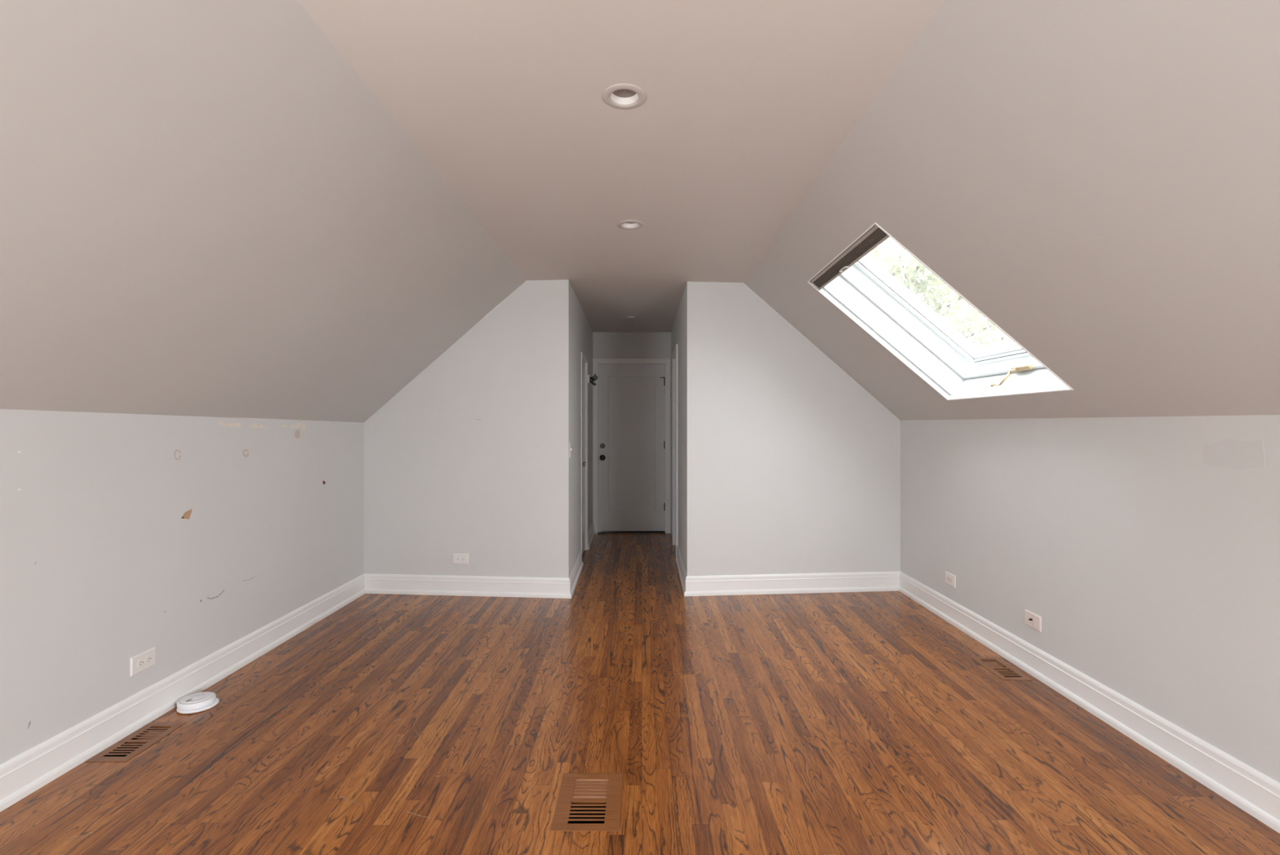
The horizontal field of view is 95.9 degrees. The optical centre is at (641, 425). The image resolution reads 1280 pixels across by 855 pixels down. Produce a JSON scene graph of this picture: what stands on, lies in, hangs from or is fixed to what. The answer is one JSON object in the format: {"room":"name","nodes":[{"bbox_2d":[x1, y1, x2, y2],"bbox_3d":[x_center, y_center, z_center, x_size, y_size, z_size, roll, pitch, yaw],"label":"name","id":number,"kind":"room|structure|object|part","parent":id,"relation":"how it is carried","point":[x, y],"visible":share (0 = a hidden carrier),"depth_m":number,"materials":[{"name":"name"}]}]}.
{"room":"empty attic room","nodes":[
{"label":"empty attic room","id":0,"kind":"room"},
{"bbox_2d":[0,408,364,764],"bbox_3d":[-2.154,0.613,1.575,0.001,1.354,6.050,0,0,0],"label":"wall","id":1,"kind":"structure","parent":0,"point":[123,536],"depth_m":2.51,"materials":[{"name":"grey paint"}]},
{"bbox_2d":[129,646,155,676],"bbox_3d":[-2.144,1.013,2.486,0.009,0.079,0.124,0,0,0],"label":"wall outlet","id":2,"kind":"object","parent":1,"relation":"attached to","point":[140,662],"visible":1,"depth_m":2.48,"materials":[{"name":"white plastic"}]},
{"bbox_2d":[137,658,143,666],"bbox_3d":[-2.141,1.013,2.466,0.003,0.033,0.028,0,0,0],"label":"receptacle","id":3,"kind":"object","parent":2,"relation":"attached to","point":[140,661],"depth_m":2.47,"materials":[{"name":"white plastic"}]},
{"bbox_2d":[145,655,151,663],"bbox_3d":[-2.141,1.013,2.506,0.003,0.033,0.028,0,0,0],"label":"receptacle","id":4,"kind":"object","parent":2,"relation":"attached to","point":[148,658],"depth_m":2.50,"materials":[{"name":"white plastic"}]},
{"bbox_2d":[0,573,365,811],"bbox_3d":[-2.143,1.207,1.495,0.024,0.146,5.890,0,0,0],"label":"baseboard","id":5,"kind":"structure","parent":1,"relation":"attached to","point":[24,773],"depth_m":2.48,"materials":[{"name":"white paint"}]},
{"bbox_2d":[0,0,526,422],"bbox_3d":[-1.580,-0.506,1.575,1.427,1.168,6.050,0,0,0],"label":"ceiling","id":6,"kind":"structure","parent":0,"point":[206,210],"depth_m":1.89,"materials":[{"name":"paint"}]},
{"bbox_2d":[568,281,592,575],"bbox_3d":[-0.565,0.075,5.630,0.037,2.430,2.640,0,0,0],"label":"wall","id":7,"kind":"structure","parent":0,"point":[580,332],"depth_m":5.00,"materials":[{"name":"grey paint"}]},
{"bbox_2d":[568,442,572,457],"bbox_3d":[-0.540,0.183,4.395,0.016,0.116,0.072,0,0,-1],"label":"light switch","id":8,"kind":"object","parent":7,"relation":"attached to","point":[570,443],"visible":1,"depth_m":4.36,"materials":[{"name":"white plastic"}]},
{"bbox_2d":[568,549,583,597],"bbox_3d":[-0.542,1.207,4.796,0.024,0.146,1.024,0,0,-1],"label":"baseboard","id":9,"kind":"structure","parent":7,"relation":"attached to","point":[575,574],"depth_m":4.72,"materials":[{"name":"white paint"}]},
{"bbox_2d":[582,360,585,554],"bbox_3d":[-0.574,0.308,5.645,0.085,1.900,0.596,0,0,-1],"label":"door","id":10,"kind":"structure","parent":7,"relation":"in","point":[583,362],"depth_m":5.84,"materials":[{"name":"white paint"}]},
{"bbox_2d":[581,351,587,550],"bbox_3d":[-0.615,0.300,5.645,0.129,1.960,0.670,0,0,0],"label":"trim","id":11,"kind":"structure","parent":7,"relation":"attached to","point":[584,358],"depth_m":5.95,"materials":[{"name":"white paint"}]},
{"bbox_2d":[587,520,595,549],"bbox_3d":[-0.565,1.207,6.434,0.024,0.146,0.903,0,0,-1],"label":"baseboard","id":12,"kind":"structure","parent":7,"relation":"attached to","point":[591,532],"depth_m":6.35,"materials":[{"name":"white paint"}]},
{"bbox_2d":[587,373,597,386],"bbox_3d":[-0.535,-0.503,6.341,0.080,0.107,0.500,0,0,-1],"label":"coat rack","id":13,"kind":"object","parent":7,"relation":"attached to","point":[590,380],"visible":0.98,"depth_m":6.29,"materials":[{"name":"black metal"}]},
{"bbox_2d":[297,0,943,332],"bbox_3d":[-0.062,-1.104,2.750,1.672,0.028,8.400,0,0,0],"label":"ceiling","id":14,"kind":"structure","parent":0,"point":[748,103],"depth_m":2.02,"materials":[{"name":"paint"}]},
{"bbox_2d":[602,83,646,109],"bbox_3d":[-0.058,-1.098,1.913,0.147,0.028,0.147,0,0,0],"label":"recessed light","id":15,"kind":"object","parent":14,"relation":"in","point":[621,95],"visible":0.97,"depth_m":1.93,"materials":[{"name":"metal"}]},
{"bbox_2d":[617,219,644,229],"bbox_3d":[-0.062,-1.098,3.131,0.147,0.028,0.147,0,0,-20],"label":"recessed light","id":16,"kind":"object","parent":14,"relation":"in","point":[628,224],"visible":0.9,"depth_m":3.15,"materials":[{"name":"white plastic"}]},
{"bbox_2d":[623,315,638,318],"bbox_3d":[-0.110,-1.114,5.860,0.147,0.028,0.147,0,1,0],"label":"recessed light","id":17,"kind":"object","parent":14,"relation":"in","point":[628,316],"visible":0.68,"depth_m":5.86,"materials":[{"name":"white plastic"}]},
{"bbox_2d":[592,332,671,533],"bbox_3d":[-0.125,0.075,6.890,1.150,2.430,0.001,0,0,0],"label":"wall","id":18,"kind":"structure","parent":0,"point":[605,344],"depth_m":6.89,"materials":[{"name":"grey paint"}]},
{"bbox_2d":[592,358,670,533],"bbox_3d":[-0.123,0.239,6.936,0.925,2.081,0.128,0,0,0],"label":"trim","id":19,"kind":"structure","parent":18,"relation":"attached to","point":[596,362],"depth_m":6.87,"materials":[{"name":"white paint"}]},
{"bbox_2d":[598,364,665,530],"bbox_3d":[-0.117,0.258,6.892,0.818,1.997,0.112,0,0,0],"label":"door","id":20,"kind":"structure","parent":18,"relation":"in","point":[632,442],"depth_m":6.92,"materials":[{"name":"white paint"}]},
{"bbox_3d":[-0.471,0.380,6.872,0.068,0.068,0.072,0,0,0],"label":"knob","id":21,"kind":"part","parent":20,"relation":"part of","materials":[{"name":"brown metal"}]},
{"bbox_2d":[364,280,900,577],"bbox_3d":[-0.064,0.099,4.401,4.371,2.382,0.166,0,0,-1],"label":"wall","id":22,"kind":"structure","parent":0,"point":[793,465],"depth_m":4.40,"materials":[{"name":"grey paint"}]},
{"bbox_2d":[452,553,468,564],"bbox_3d":[-1.374,1.007,4.373,0.124,0.079,0.009,0,0,5],"label":"wall outlet","id":23,"kind":"object","parent":22,"relation":"attached to","point":[457,558],"visible":1,"depth_m":4.37,"materials":[{"name":"white plastic"}]},
{"bbox_2d":[364,573,571,598],"bbox_3d":[-1.329,1.207,4.362,1.621,0.146,0.024,0,0,5],"label":"baseboard","id":24,"kind":"structure","parent":22,"relation":"attached to","point":[394,584],"depth_m":4.36,"materials":[{"name":"white paint"}]},
{"bbox_2d":[684,570,900,595],"bbox_3d":[1.168,1.207,4.424,1.708,0.146,0.024,0,0,-5],"label":"baseboard","id":25,"kind":"structure","parent":22,"relation":"attached to","point":[829,582],"depth_m":4.42,"materials":[{"name":"white paint"}]},
{"bbox_2d":[0,533,1279,854],"bbox_3d":[-0.050,1.280,2.825,4.500,0.001,8.750,0,0,0],"label":"floor","id":26,"kind":"structure","parent":0,"point":[867,722],"depth_m":2.31,"materials":[{"name":"brown wood"}]},
{"bbox_2d":[85,721,186,761],"bbox_3d":[-2.043,1.349,2.347,0.156,0.142,0.293,0,0,0],"label":"floor vent","id":27,"kind":"object","parent":26,"relation":"in","point":[135,743],"visible":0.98,"depth_m":2.34,"materials":[{"name":"brown wood"}]},
{"bbox_2d":[176,691,219,713],"bbox_3d":[-2.027,1.260,2.638,0.155,0.045,0.160,0,0,-43],"label":"smoke detector","id":28,"kind":"object","parent":26,"relation":"on","point":[202,700],"visible":1,"depth_m":2.61,"materials":[{"name":"plastic"}]},
{"bbox_2d":[550,773,622,831],"bbox_3d":[-0.180,1.349,1.976,0.218,0.142,0.303,0,0,0],"label":"floor vent","id":29,"kind":"object","parent":26,"relation":"in","point":[586,802],"visible":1,"depth_m":1.98,"materials":[{"name":"brown wood"}]},
{"bbox_2d":[566,773,608,831],"bbox_3d":[-0.180,1.283,1.976,0.118,0.009,0.303,0,0,0],"label":"grille","id":30,"kind":"object","parent":29,"relation":"attached to","point":[584,788],"depth_m":1.98,"materials":[{"name":"brown wood"}]},
{"bbox_2d":[597,530,665,533],"bbox_3d":[-0.123,1.274,6.940,0.805,0.012,0.140,0,0,0],"label":"threshold","id":31,"kind":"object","parent":26,"relation":"on","point":[599,531],"depth_m":6.90,"materials":[{"name":"brown wood"}]},
{"bbox_2d":[969,656,1033,679],"bbox_3d":[1.893,1.349,3.053,0.154,0.142,0.290,0,0,0],"label":"floor vent","id":32,"kind":"object","parent":26,"relation":"in","point":[997,666],"visible":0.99,"depth_m":3.06,"materials":[{"name":"brown wood"}]},
{"bbox_2d":[671,282,687,574],"bbox_3d":[0.345,0.075,5.657,0.001,2.430,2.585,0,0,0],"label":"wall","id":33,"kind":"structure","parent":0,"point":[679,330],"depth_m":4.84,"materials":[{"name":"grey paint"}]},
{"bbox_2d":[671,343,678,556],"bbox_3d":[0.392,0.249,5.888,0.130,2.062,0.749,0,0,0],"label":"trim","id":34,"kind":"structure","parent":33,"relation":"attached to","point":[675,353],"depth_m":6.20,"materials":[{"name":"white paint"}]},
{"bbox_2d":[675,544,687,593],"bbox_3d":[0.331,1.207,4.923,0.027,0.146,1.168,0,0,0],"label":"baseboard","id":35,"kind":"structure","parent":33,"relation":"attached to","point":[682,574],"depth_m":4.83,"materials":[{"name":"white paint"}]},
{"bbox_2d":[743,0,1279,420],"bbox_3d":[1.447,-0.523,1.575,1.347,1.133,6.050,0,0,0],"label":"ceiling","id":36,"kind":"structure","parent":0,"point":[1100,180],"depth_m":1.72,"materials":[{"name":"paint"}]},
{"bbox_2d":[807,222,1073,400],"bbox_3d":[1.543,-0.634,3.033,1.058,0.959,1.035,0,0,0],"label":"window","id":37,"kind":"structure","parent":36,"relation":"attached to","point":[966,371],"depth_m":3.52,"materials":[{"name":"white paint"}]},
{"bbox_2d":[809,224,952,395],"bbox_3d":[1.463,-0.550,3.033,0.871,0.724,1.008,0,0,0],"label":"blind","id":38,"kind":"object","parent":37,"relation":"attached to","point":[875,236],"visible":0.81,"depth_m":3.09,"materials":[{"name":"grey fabric"}]},
{"bbox_3d":[1.047,-0.891,3.033,0.039,0.042,1.007,0,0,0],"label":"head rail","id":39,"kind":"part","parent":38,"relation":"part of","materials":[{"name":"metal"}]},
{"bbox_3d":[1.095,-0.848,3.033,0.035,0.039,1.007,0,0,0],"label":"rail","id":40,"kind":"part","parent":38,"relation":"part of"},
{"bbox_3d":[1.641,-0.749,3.033,0.844,0.727,0.955,0,0,0],"label":"sash","id":41,"kind":"part","parent":37,"relation":"part of","materials":[{"name":"white paint"}]},
{"bbox_3d":[1.590,-0.687,3.033,0.925,0.803,1.035,0,0,0],"label":"frame","id":42,"kind":"part","parent":37,"relation":"part of","materials":[{"name":"white paint"}]},
{"bbox_3d":[1.907,-0.256,3.041,0.024,0.097,0.131,0,0,-41],"label":"arm","id":43,"kind":"part","parent":37,"relation":"part of","materials":[{"name":"gold metal"}]},
{"bbox_3d":[1.952,-0.297,2.965,0.031,0.030,0.135,0,0,0],"label":"crank handle","id":44,"kind":"part","parent":37,"relation":"part of","materials":[{"name":"gold metal"}]},
{"bbox_2d":[900,414,1279,782],"bbox_3d":[2.029,0.621,1.575,0.001,1.338,6.050,0,0,0],"label":"wall","id":45,"kind":"structure","parent":0,"point":[1146,549],"depth_m":2.40,"materials":[{"name":"grey paint"}]},
{"bbox_2d":[945,570,955,587],"bbox_3d":[2.016,1.004,3.780,0.010,0.079,0.122,0,0,0],"label":"wall outlet","id":46,"kind":"object","parent":45,"relation":"attached to","point":[950,579],"visible":1,"depth_m":3.77,"materials":[{"name":"white plastic"}]},
{"bbox_2d":[946,575,952,582],"bbox_3d":[2.014,1.004,3.780,0.004,0.034,0.067,0,0,0],"label":"receptacle","id":47,"kind":"object","parent":46,"relation":"attached to","point":[949,578],"depth_m":3.77,"materials":[{"name":"beige plastic"}]},
{"bbox_2d":[1025,608,1041,631],"bbox_3d":[2.014,1.006,2.986,0.018,0.079,0.122,0,0,0],"label":"cable plate","id":48,"kind":"object","parent":45,"relation":"attached to","point":[1033,620],"visible":1,"depth_m":2.98,"materials":[{"name":"beige plastic"}]},
{"bbox_2d":[898,571,1279,832],"bbox_3d":[2.017,1.207,1.530,0.024,0.146,5.960,0,0,0],"label":"baseboard","id":49,"kind":"structure","parent":45,"relation":"attached to","point":[1255,793],"depth_m":2.39,"materials":[{"name":"white paint"}]},
{"label":"outside","id":50,"kind":"structure","parent":0,"visible":0},
{"label":"ground","id":51,"kind":"structure","parent":50,"visible":0},
{"bbox_2d":[866,236,1015,349],"bbox_3d":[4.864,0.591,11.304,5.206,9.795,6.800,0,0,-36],"label":"glass","id":52,"kind":"object","parent":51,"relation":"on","point":[925,281],"visible":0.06,"depth_m":9.97,"materials":[{"name":"clear glass"}]},
{"bbox_2d":[942,299,1014,350],"bbox_3d":[10.789,0.583,15.548,7.336,9.811,6.852,0,0,-18],"label":"leafy tree","id":53,"kind":"object","parent":51,"relation":"on","point":[981,334],"visible":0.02,"depth_m":15.46,"materials":[{"name":"green plant"}]}
]}

